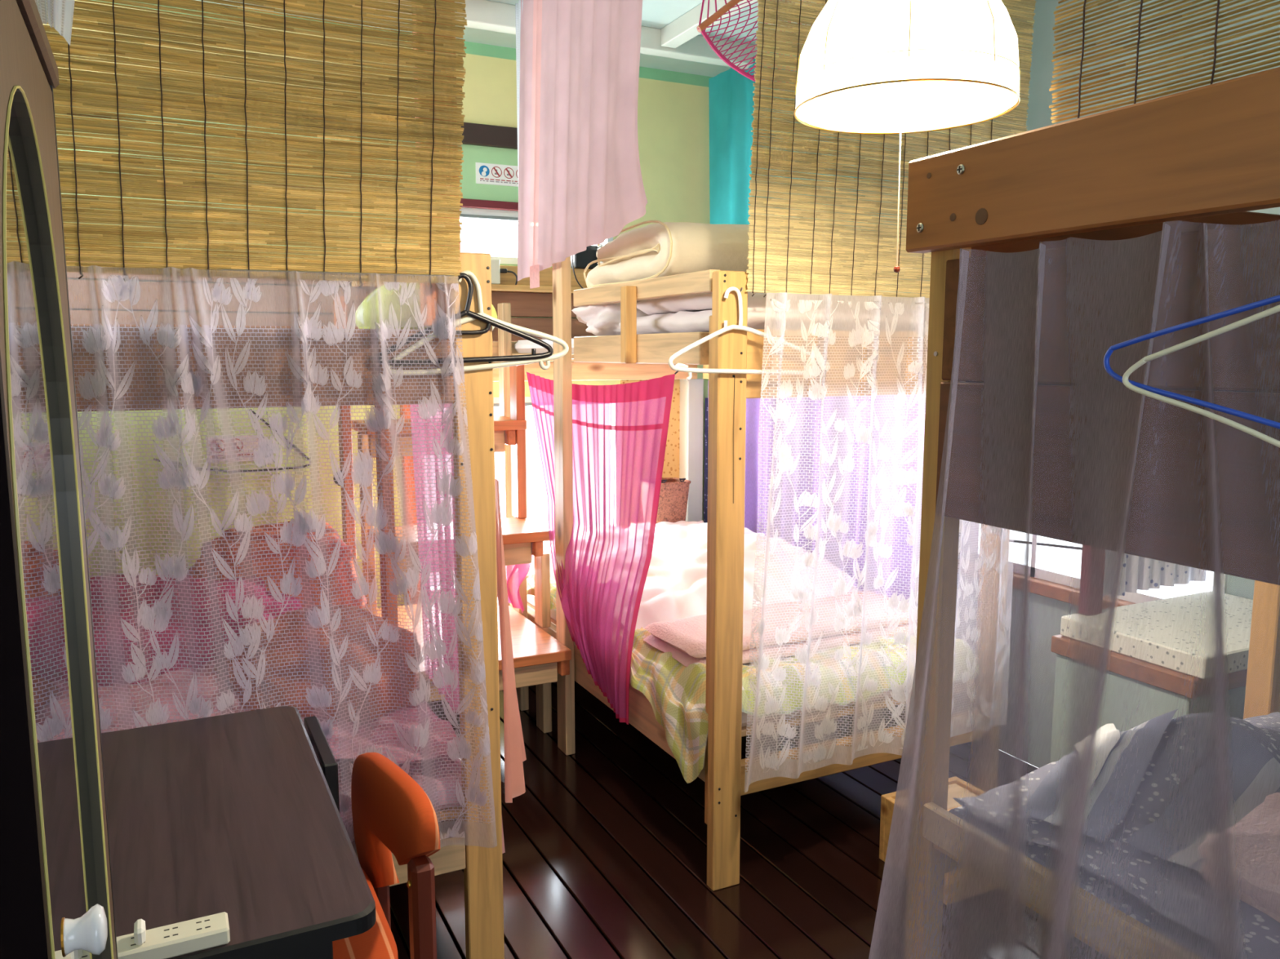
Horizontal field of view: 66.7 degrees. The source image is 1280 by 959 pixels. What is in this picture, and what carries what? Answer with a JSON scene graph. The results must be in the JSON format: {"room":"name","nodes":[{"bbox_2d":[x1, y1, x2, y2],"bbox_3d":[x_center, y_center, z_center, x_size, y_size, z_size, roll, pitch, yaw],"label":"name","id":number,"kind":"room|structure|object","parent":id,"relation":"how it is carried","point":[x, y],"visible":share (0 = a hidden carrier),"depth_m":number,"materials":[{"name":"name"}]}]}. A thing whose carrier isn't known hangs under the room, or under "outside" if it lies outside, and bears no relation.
{"room":"dormitory","nodes":[
{"label":"dormitory","id":0,"kind":"room"},
{"bbox_2d":[38,0,713,609],"bbox_3d":[-1.301,-0.463,4.185,4.200,2.840,0.100,-4,8,-26],"label":"wall","id":1,"kind":"structure","parent":0,"point":[673,107],"depth_m":4.24,"materials":[{"name":"yellow paint"}]},
{"bbox_2d":[153,408,311,472],"bbox_3d":[-1.656,-0.157,3.974,0.603,0.261,0.010,-4,8,-26],"label":"clothes hanger","id":2,"kind":"object","parent":1,"relation":"attached to","point":[253,412],"visible":0.51,"depth_m":4.03,"materials":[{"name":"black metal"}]},
{"bbox_2d":[205,435,263,462],"bbox_3d":[-1.659,-0.128,3.991,0.220,0.105,0.004,-4,8,-26],"label":"wall sign","id":3,"kind":"object","parent":1,"relation":"attached to","point":[238,436],"visible":0.41,"depth_m":3.99,"materials":[{"name":"white paper"}]},
{"bbox_2d":[65,91,517,149],"bbox_3d":[-1.631,-1.455,3.818,3.400,0.088,0.030,-4,8,-26],"label":"trim","id":4,"kind":"structure","parent":1,"relation":"attached to","point":[474,134],"depth_m":4.27,"materials":[{"name":"black wood"}]},
{"bbox_2d":[65,250,596,342],"bbox_3d":[-1.429,-0.732,3.957,3.600,0.328,0.030,-4,8,-26],"label":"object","id":5,"kind":"structure","parent":1,"relation":"attached to","point":[273,299],"depth_m":3.91,"materials":[{"name":"beige wood"}]},
{"bbox_2d":[151,179,518,211],"bbox_3d":[-1.631,-1.161,3.857,3.400,0.036,0.030,-4,8,-26],"label":"trim","id":6,"kind":"structure","parent":1,"relation":"attached to","point":[468,203],"depth_m":4.31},
{"bbox_2d":[333,470,342,485],"bbox_3d":[-1.220,-0.023,4.064,0.060,0.064,0.300,-1,7,-6],"label":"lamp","id":7,"kind":"object","parent":1,"relation":"attached to","point":[334,478],"visible":0.19,"depth_m":3.92,"materials":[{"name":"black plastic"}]},
{"bbox_2d":[400,404,421,604],"bbox_3d":[-1.012,0.256,4.338,0.070,1.375,0.050,-4,8,-26],"label":"trim","id":8,"kind":"structure","parent":1,"relation":"attached to","point":[401,406],"depth_m":4.28,"materials":[{"name":"red wood"}]},
{"bbox_2d":[349,280,587,293],"bbox_3d":[-0.501,-0.856,4.380,1.550,0.025,0.168,-4,8,-26],"label":"trim","id":9,"kind":"structure","parent":1,"relation":"attached to","point":[495,287],"depth_m":4.27,"materials":[{"name":"brown wood"}]},
{"bbox_2d":[597,244,603,264],"bbox_3d":[-0.181,-0.980,4.451,0.030,0.202,0.030,-4,8,-26],"label":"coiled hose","id":10,"kind":"object","parent":9,"relation":"on","point":[600,245],"visible":0.16,"depth_m":4.44,"materials":[{"name":"white plastic"}]},
{"bbox_2d":[349,262,591,287],"bbox_3d":[-0.517,-0.918,4.404,1.550,0.085,0.100,-4,8,-26],"label":"trim","id":11,"kind":"structure","parent":1,"relation":"attached to","point":[545,275],"depth_m":4.39,"materials":[{"name":"brown wood"}]},
{"bbox_2d":[570,245,601,269],"bbox_3d":[-0.237,-1.028,4.513,0.180,0.104,0.090,-4,8,-26],"label":"case","id":12,"kind":"object","parent":11,"relation":"on","point":[581,260],"visible":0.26,"depth_m":4.46,"materials":[{"name":"black plastic"}]},
{"bbox_2d":[475,162,518,186],"bbox_3d":[-0.553,-1.366,4.382,0.383,0.090,0.004,-4,8,-26],"label":"wall sign","id":13,"kind":"object","parent":1,"relation":"attached to","point":[486,173],"visible":0.67,"depth_m":4.34,"materials":[{"name":"white paper"}]},
{"bbox_2d":[490,259,517,284],"bbox_3d":[-0.605,-0.905,4.277,0.133,0.117,0.044,-3,8,-19],"label":"outlet box","id":14,"kind":"object","parent":1,"relation":"attached to","point":[496,271],"visible":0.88,"depth_m":4.25,"materials":[{"name":"beige plastic"}]},
{"bbox_2d":[493,396,532,575],"bbox_3d":[-0.554,0.058,4.596,1.000,0.900,0.072,-4,8,-26],"label":"window","id":15,"kind":"structure","parent":1,"relation":"in","point":[527,399],"depth_m":4.55,"materials":[{"name":"metal"}]},
{"bbox_2d":[459,207,613,266],"bbox_3d":[-0.496,-1.104,4.474,0.790,0.236,0.072,-4,8,-26],"label":"window","id":16,"kind":"structure","parent":1,"relation":"in","point":[477,213],"depth_m":4.36,"materials":[{"name":"metal"}]},
{"bbox_2d":[571,255,583,288],"bbox_3d":[-0.249,-0.919,4.363,0.113,0.223,0.017,-1,7,-4],"label":"cable","id":17,"kind":"object","parent":1,"relation":"hanging from","point":[571,255],"visible":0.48,"depth_m":4.35,"materials":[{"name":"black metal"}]},
{"bbox_2d":[493,361,697,382],"bbox_3d":[-0.472,-0.487,4.380,1.660,0.087,0.038,-4,8,-26],"label":"trim","id":18,"kind":"structure","parent":1,"relation":"attached to","point":[580,371],"depth_m":4.52,"materials":[{"name":"brown wood"}]},
{"bbox_2d":[620,379,679,478],"bbox_3d":[0.053,0.039,4.862,0.325,1.070,0.011,-4,8,-26],"label":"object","id":19,"kind":"structure","parent":1,"relation":"attached to","point":[671,462],"depth_m":4.88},
{"bbox_2d":[679,378,703,521],"bbox_3d":[0.256,0.179,4.931,0.087,1.375,0.098,-4,8,-26],"label":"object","id":20,"kind":"structure","parent":1,"relation":"attached to","point":[691,392],"depth_m":4.85,"materials":[{"name":"paint"}]},
{"bbox_2d":[703,398,707,523],"bbox_3d":[0.409,0.077,4.920,0.190,0.980,0.027,-4,8,-26],"label":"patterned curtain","id":21,"kind":"object","parent":1,"relation":"hanging from","point":[705,482],"visible":0.05,"depth_m":4.87,"materials":[{"name":"fabric"}]},
{"bbox_2d":[708,31,915,293],"bbox_3d":[0.646,-1.258,4.051,0.045,1.130,1.420,-4,8,-26],"label":"curtain","id":22,"kind":"object","parent":1,"relation":"hanging from","point":[731,94],"visible":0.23,"depth_m":4.45,"materials":[{"name":"fabric"}]},
{"bbox_2d":[196,0,819,76],"bbox_3d":[0.007,-1.580,1.373,4.400,0.100,6.000,-4,8,-26],"label":"ceiling","id":23,"kind":"structure","parent":0,"point":[657,14],"depth_m":4.08,"materials":[{"name":"paint"}]},
{"bbox_2d":[35,0,466,289],"bbox_3d":[-0.926,-0.960,1.810,1.297,1.164,0.019,-4,8,-26],"label":"bamboo blind","id":24,"kind":"object","parent":23,"relation":"hanging from","point":[95,236],"visible":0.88,"depth_m":1.94,"materials":[{"name":"beige wood"}]},
{"bbox_2d":[515,0,647,288],"bbox_3d":[-0.226,-1.214,3.251,0.102,1.100,1.301,-4,8,-26],"label":"curtain","id":25,"kind":"object","parent":23,"relation":"hanging from","point":[580,183],"visible":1,"depth_m":3.22,"materials":[{"name":"fabric"}]},
{"bbox_2d":[661,0,756,48],"bbox_3d":[1.287,-1.540,1.724,0.070,0.070,5.280,-4,8,-26],"label":"trim","id":26,"kind":"structure","parent":23,"relation":"attached to","point":[683,28],"depth_m":3.86,"materials":[{"name":"paint"}]},
{"bbox_2d":[696,0,824,90],"bbox_3d":[0.785,-1.596,3.494,1.268,0.413,0.140,-4,8,-26],"label":"hammock","id":27,"kind":"object","parent":23,"relation":"hanging from","point":[701,28],"visible":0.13,"depth_m":3.32,"materials":[{"name":"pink fabric"}]},
{"bbox_2d":[746,0,1035,302],"bbox_3d":[0.721,-1.070,2.680,0.986,1.168,0.023,-4,8,-26],"label":"bamboo blind","id":28,"kind":"object","parent":23,"relation":"hanging from","point":[784,261],"visible":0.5,"depth_m":2.62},
{"bbox_2d":[793,0,1020,272],"bbox_3d":[0.460,-0.962,1.657,0.379,1.198,0.379,-4,8,-26],"label":"pendant lamp","id":29,"kind":"object","parent":23,"relation":"hanging from","point":[868,67],"visible":1,"depth_m":1.57,"materials":[{"name":"fabric"}]},
{"bbox_2d":[1048,0,1279,123],"bbox_3d":[0.919,-0.846,0.663,0.015,1.097,1.516,-4,8,-26],"label":"bamboo blind","id":30,"kind":"object","parent":23,"relation":"hanging from","point":[1083,22],"visible":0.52,"depth_m":1.25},
{"bbox_2d":[351,680,1109,958],"bbox_3d":[0.007,1.311,1.749,4.200,0.050,5.800,-4,8,-26],"label":"floor","id":31,"kind":"structure","parent":0,"point":[605,856],"depth_m":2.89,"materials":[{"name":"brown wood"}]},
{"bbox_2d":[0,0,117,958],"bbox_3d":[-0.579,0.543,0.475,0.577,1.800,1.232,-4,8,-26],"label":"mirror","id":32,"kind":"object","parent":31,"relation":"on","point":[56,895],"visible":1,"depth_m":0.77,"materials":[{"name":"brown wood"}]},
{"bbox_2d":[101,706,376,958],"bbox_3d":[-0.836,0.899,1.550,0.762,0.818,0.854,-4,8,-26],"label":"desk","id":33,"kind":"object","parent":31,"relation":"on","point":[237,815],"depth_m":1.45,"materials":[{"name":"brown wood"}]},
{"bbox_2d":[71,0,504,958],"bbox_3d":[-1.566,-0.269,2.692,1.790,2.839,1.942,-4,8,-26],"label":"bunk bed","id":34,"kind":"object","parent":31,"relation":"on","point":[482,867],"visible":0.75,"depth_m":2.23,"materials":[{"name":"brown wood"}]},
{"bbox_2d":[89,573,302,686],"bbox_3d":[-1.518,0.469,2.901,1.003,0.351,0.593,-4,8,-26],"label":"pillow","id":35,"kind":"object","parent":34,"relation":"on","point":[110,575],"visible":0.23,"depth_m":2.77,"materials":[{"name":"pink fabric"}]},
{"bbox_2d":[186,519,366,608],"bbox_3d":[-1.317,0.382,3.573,0.628,0.440,0.626,-4,8,-26],"label":"blanket","id":36,"kind":"object","parent":34,"relation":"on","point":[326,524],"visible":0.25,"depth_m":3.37,"materials":[{"name":"pink fabric"}]},
{"bbox_2d":[97,660,460,763],"bbox_3d":[-1.369,0.604,2.484,1.620,0.168,1.010,-4,8,-26],"label":"duvet","id":37,"kind":"object","parent":34,"relation":"on","point":[386,732],"visible":0.16,"depth_m":2.50,"materials":[{"name":"pink fabric"}]},
{"bbox_2d":[213,604,419,724],"bbox_3d":[-0.910,0.545,2.776,0.553,0.293,0.676,-4,8,-26],"label":"blanket","id":38,"kind":"object","parent":34,"relation":"on","point":[391,660],"visible":0.3,"depth_m":2.58,"materials":[{"name":"pink fabric"}]},
{"bbox_2d":[217,268,454,276],"bbox_3d":[-1.124,-0.395,1.786,1.600,0.017,0.004,-4,8,-26],"label":"wire","id":39,"kind":"object","parent":34,"relation":"attached to","point":[224,269],"visible":0.54,"depth_m":2.02,"materials":[{"name":"metal"}]},
{"bbox_2d":[71,265,497,857],"bbox_3d":[-0.897,0.242,1.947,1.235,1.315,0.059,-4,8,-26],"label":"lace curtain","id":40,"kind":"object","parent":39,"relation":"hanging from","point":[443,327],"visible":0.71,"depth_m":2.02,"materials":[{"name":"white fabric"}]},
{"bbox_2d":[377,272,553,365],"bbox_3d":[-0.384,-0.356,2.165,0.406,0.204,0.013,-4,8,-26],"label":"clothes hanger","id":41,"kind":"object","parent":39,"relation":"hanging from","point":[534,355],"visible":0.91,"depth_m":2.18,"materials":[{"name":"black plastic"}]},
{"bbox_2d":[388,270,568,374],"bbox_3d":[-0.361,-0.351,2.185,0.432,0.231,0.013,-4,8,-26],"label":"clothes hanger","id":42,"kind":"object","parent":39,"relation":"hanging from","point":[467,319],"visible":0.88,"depth_m":2.20,"materials":[{"name":"beige plastic"}]},
{"bbox_2d":[355,282,497,330],"bbox_3d":[-0.526,-0.396,2.386,0.320,0.181,0.340,-4,8,-26],"label":"pillow","id":43,"kind":"object","parent":34,"relation":"on","point":[362,318],"visible":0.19,"depth_m":2.22,"materials":[{"name":"fabric"}]},
{"bbox_2d":[409,403,460,719],"bbox_3d":[-0.541,0.206,2.744,0.055,0.885,0.790,-4,8,-28],"label":"curtain","id":44,"kind":"object","parent":34,"relation":"hanging from","point":[448,575],"visible":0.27,"depth_m":2.84,"materials":[{"name":"fabric"}]},
{"bbox_2d":[501,813,505,853],"bbox_3d":[-0.389,0.784,2.505,0.049,0.300,0.219,-2,8,-18],"label":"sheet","id":45,"kind":"object","parent":34,"relation":"hanging from","point":[503,842],"visible":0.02,"depth_m":2.44,"materials":[{"name":"fabric"}]},
{"bbox_2d":[494,479,526,803],"bbox_3d":[-0.318,0.383,2.407,0.091,0.780,0.199,-3,8,-21],"label":"curtain","id":46,"kind":"object","parent":34,"relation":"hanging from","point":[514,748],"visible":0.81,"depth_m":2.35,"materials":[{"name":"fabric"}]},
{"bbox_2d":[332,752,439,958],"bbox_3d":[-0.635,0.888,1.817,0.408,0.770,0.605,-4,8,-26],"label":"chair","id":47,"kind":"object","parent":31,"relation":"on","point":[392,813],"visible":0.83,"depth_m":1.70,"materials":[{"name":"orange wood"}]},
{"bbox_2d":[351,364,571,733],"bbox_3d":[-0.697,0.286,3.773,0.636,1.460,0.900,-4,8,-26],"label":"wooden chair","id":48,"kind":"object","parent":31,"relation":"on","point":[539,658],"depth_m":3.81,"materials":[{"name":"brown wood"}]},
{"bbox_2d":[497,256,1008,891],"bbox_3d":[0.259,0.095,3.691,1.102,1.860,1.910,-4,8,-26],"label":"bunk bed","id":49,"kind":"object","parent":31,"relation":"on","point":[723,773],"visible":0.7,"depth_m":2.76,"materials":[{"name":"brown wood"}]},
{"bbox_2d":[492,341,573,361],"bbox_3d":[-0.454,-0.570,4.333,1.660,0.087,0.038,-4,8,-26],"label":"trim","id":50,"kind":"structure","parent":49,"relation":"attached to","point":[495,344],"depth_m":4.23,"materials":[{"name":"brown wood"}]},
{"bbox_2d":[505,371,678,724],"bbox_3d":[-0.269,0.164,3.507,0.173,1.170,1.436,-4,8,-26],"label":"curtain","id":51,"kind":"object","parent":49,"relation":"hanging from","point":[620,432],"visible":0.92,"depth_m":3.26,"materials":[{"name":"pink fabric"}]},
{"bbox_2d":[571,300,648,335],"bbox_3d":[0.028,-0.586,3.499,0.544,0.175,0.398,-4,8,-26],"label":"pillow","id":52,"kind":"object","parent":49,"relation":"on","point":[601,319],"visible":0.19,"depth_m":3.33,"materials":[{"name":"white fabric"}]},
{"bbox_2d":[583,219,915,288],"bbox_3d":[0.358,-0.736,3.281,0.954,0.198,0.660,-3,8,-19],"label":"futon","id":53,"kind":"object","parent":49,"relation":"on","point":[660,249],"visible":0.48,"depth_m":2.94,"materials":[{"name":"beige fabric"}]},
{"bbox_2d":[526,573,980,783],"bbox_3d":[0.289,0.613,3.661,1.044,0.338,1.600,-4,8,-26],"label":"sheet","id":54,"kind":"object","parent":49,"relation":"on","point":[676,692],"visible":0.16,"depth_m":2.94,"materials":[{"name":"yellow fabric"}]},
{"bbox_2d":[643,591,908,666],"bbox_3d":[0.493,0.498,3.268,0.930,0.096,0.373,-4,8,-26],"label":"folded blanket","id":55,"kind":"object","parent":54,"relation":"on","point":[685,638],"visible":0.45,"depth_m":3.14,"materials":[{"name":"pink fabric"}]},
{"bbox_2d":[530,520,861,630],"bbox_3d":[0.165,0.336,3.934,0.945,0.242,1.290,-4,8,-26],"label":"duvet","id":56,"kind":"object","parent":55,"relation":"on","point":[675,587],"visible":0.36,"depth_m":3.63,"materials":[{"name":"white fabric"}]},
{"bbox_2d":[618,291,928,334],"bbox_3d":[0.494,-0.533,3.135,0.922,0.142,0.691,-4,8,-26],"label":"futon","id":57,"kind":"object","parent":49,"relation":"on","point":[691,313],"visible":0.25,"depth_m":2.87,"materials":[{"name":"white fabric"}]},
{"bbox_2d":[707,380,925,602],"bbox_3d":[0.638,0.056,4.021,0.068,0.892,1.470,-4,8,-26],"label":"curtain","id":58,"kind":"object","parent":49,"relation":"hanging from","point":[753,406],"visible":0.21,"depth_m":3.79,"materials":[{"name":"purple fabric"}]},
{"bbox_2d":[753,292,916,298],"bbox_3d":[0.723,-0.513,2.747,0.950,0.004,0.004,-4,8,-26],"label":"wire","id":59,"kind":"object","parent":49,"relation":"attached to","point":[754,292],"visible":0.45,"depth_m":2.60,"materials":[{"name":"metal"}]},
{"bbox_2d":[744,292,1013,792],"bbox_3d":[0.715,0.151,2.759,1.000,1.320,0.063,-4,8,-26],"label":"lace curtain","id":60,"kind":"object","parent":59,"relation":"hanging from","point":[966,637],"visible":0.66,"depth_m":2.70,"materials":[{"name":"white fabric"}]},
{"bbox_3d":[0.121,0.346,4.729,0.235,0.255,0.280,-4,8,-26],"label":"box shelf","id":61,"kind":"object","parent":49,"relation":"on","visible":0},
{"bbox_2d":[655,477,691,524],"bbox_3d":[0.119,0.103,4.696,0.224,0.233,0.185,-4,8,-26],"label":"wicker basket","id":62,"kind":"object","parent":61,"relation":"on","point":[673,494],"visible":0.57,"depth_m":4.63,"materials":[{"name":"brown wicker"}]},
{"bbox_3d":[0.259,-0.493,2.529,0.005,0.013,0.025,-4,8,-26],"label":"wall hook","id":63,"kind":"object","parent":49,"relation":"attached to","visible":0},
{"bbox_2d":[668,286,830,381],"bbox_3d":[0.297,-0.383,2.558,0.503,0.242,0.012,-4,8,-26],"label":"clothes hanger","id":64,"kind":"object","parent":63,"relation":"hanging from","point":[678,366],"visible":0.88,"depth_m":2.52,"materials":[{"name":"white plastic"}]},
{"bbox_2d":[879,776,989,905],"bbox_3d":[0.908,1.043,2.838,0.295,0.200,0.280,-4,8,-26],"label":"wooden box","id":65,"kind":"object","parent":31,"relation":"on","point":[957,788],"visible":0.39,"depth_m":2.87,"materials":[{"name":"brown wood"}]},
{"bbox_2d":[904,66,1279,958],"bbox_3d":[1.362,0.453,0.939,1.024,1.860,2.157,-4,8,-26],"label":"bunk bed","id":66,"kind":"object","parent":31,"relation":"on","point":[1210,154],"visible":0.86,"depth_m":1.30,"materials":[{"name":"brown wood"}]},
{"bbox_2d":[868,222,1243,958],"bbox_3d":[0.696,0.479,1.047,0.149,1.539,1.432,-3,8,-25],"label":"sheer curtain","id":67,"kind":"object","parent":66,"relation":"hanging from","point":[1103,550],"visible":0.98,"depth_m":1.35,"materials":[{"name":"grey fabric"}]},
{"bbox_2d":[953,711,1279,958],"bbox_3d":[1.142,0.517,1.401,0.900,0.125,0.960,-4,8,-26],"label":"quilt","id":68,"kind":"object","parent":66,"relation":"on","point":[1142,873],"visible":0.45,"depth_m":1.52,"materials":[{"name":"grey fabric"}]},
{"bbox_2d":[1091,723,1119,785],"bbox_3d":[0.809,0.469,1.722,0.071,0.044,0.356,3,8,22],"label":"paper sheet","id":69,"kind":"object","parent":68,"relation":"on","point":[1108,735],"visible":0.56,"depth_m":1.69,"materials":[{"name":"white paper"}]},
{"bbox_2d":[1023,709,1279,873],"bbox_3d":[0.869,0.486,1.562,0.405,0.107,0.392,7,10,44],"label":"blanket","id":70,"kind":"object","parent":68,"relation":"on","point":[1255,775],"visible":0.47,"depth_m":1.58,"materials":[{"name":"grey fabric"}]},
{"bbox_2d":[1197,792,1279,923],"bbox_3d":[0.992,0.541,1.270,0.391,0.110,0.443,-4,8,-26],"label":"pillow","id":71,"kind":"object","parent":68,"relation":"on","point":[1256,838],"visible":0.66,"depth_m":1.30,"materials":[{"name":"fabric"}]},
{"bbox_2d":[1103,294,1279,429],"bbox_3d":[0.651,-0.148,1.007,0.006,0.240,0.391,-4,8,-26],"label":"clothes hanger","id":72,"kind":"object","parent":66,"relation":"hanging from","point":[1274,299],"visible":0.99,"depth_m":1.08,"materials":[{"name":"blue plastic"}]},
{"bbox_2d":[1122,304,1279,448],"bbox_3d":[0.650,-0.128,0.983,0.006,0.257,0.362,-4,8,-26],"label":"clothes hanger","id":73,"kind":"object","parent":66,"relation":"hanging from","point":[1275,309],"visible":1,"depth_m":1.06,"materials":[{"name":"beige plastic"}]},
{"bbox_2d":[1049,634,1247,763],"bbox_3d":[1.495,0.795,2.635,0.665,0.745,0.405,-4,8,-26],"label":"base cabinet","id":74,"kind":"object","parent":31,"relation":"on","point":[1137,692],"visible":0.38,"depth_m":2.41,"materials":[{"name":"teal paint"}]},
{"bbox_2d":[1060,591,1253,679],"bbox_3d":[1.506,0.398,2.577,0.640,0.054,0.405,-4,8,-26],"label":"cloth","id":75,"kind":"object","parent":74,"relation":"on","point":[1169,633],"visible":0.71,"depth_m":2.47,"materials":[{"name":"white fabric"}]},
{"bbox_2d":[904,0,1279,768],"bbox_3d":[1.934,-0.245,2.508,0.100,2.840,5.800,-4,8,-26],"label":"wall","id":76,"kind":"structure","parent":0,"point":[1045,614],"depth_m":3.30,"materials":[{"name":"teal paint"}]},
{"bbox_2d":[327,0,759,69],"bbox_3d":[-1.066,-1.768,3.536,4.200,0.085,0.080,-4,8,-26],"label":"trim","id":77,"kind":"structure","parent":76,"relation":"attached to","point":[486,15],"depth_m":4.05,"materials":[{"name":"paint"}]},
{"bbox_2d":[957,560,1136,607],"bbox_3d":[1.486,0.398,3.324,0.060,0.045,1.100,-4,8,-26],"label":"trim","id":78,"kind":"structure","parent":76,"relation":"attached to","point":[1062,593],"depth_m":3.37,"materials":[{"name":"brown wood"}]},
{"bbox_2d":[978,523,1227,603],"bbox_3d":[1.535,-0.148,3.277,0.070,1.050,1.000,-4,8,-26],"label":"window","id":79,"kind":"structure","parent":76,"relation":"in","point":[1039,567],"depth_m":3.43,"materials":[{"name":"metal"}]},
{"bbox_2d":[1118,553,1206,595],"bbox_3d":[1.475,0.081,2.792,0.490,0.480,0.041,-4,8,-26],"label":"floral curtain","id":80,"kind":"object","parent":79,"relation":"hanging from","point":[1137,573],"visible":0.1,"depth_m":2.82,"materials":[{"name":"fabric"}]},
{"bbox_3d":[-0.811,-1.252,1.345,0.172,0.540,0.004,-4,8,-26],"label":"cord","id":81,"kind":"object","parent":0,"visible":0},
{"bbox_2d":[35,0,75,44],"bbox_3d":[-0.823,-0.804,1.357,0.130,0.355,0.087,-4,8,-26],"label":"cloth","id":82,"kind":"object","parent":81,"relation":"hanging from","point":[57,5],"visible":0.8,"depth_m":1.37,"materials":[{"name":"white fabric"}]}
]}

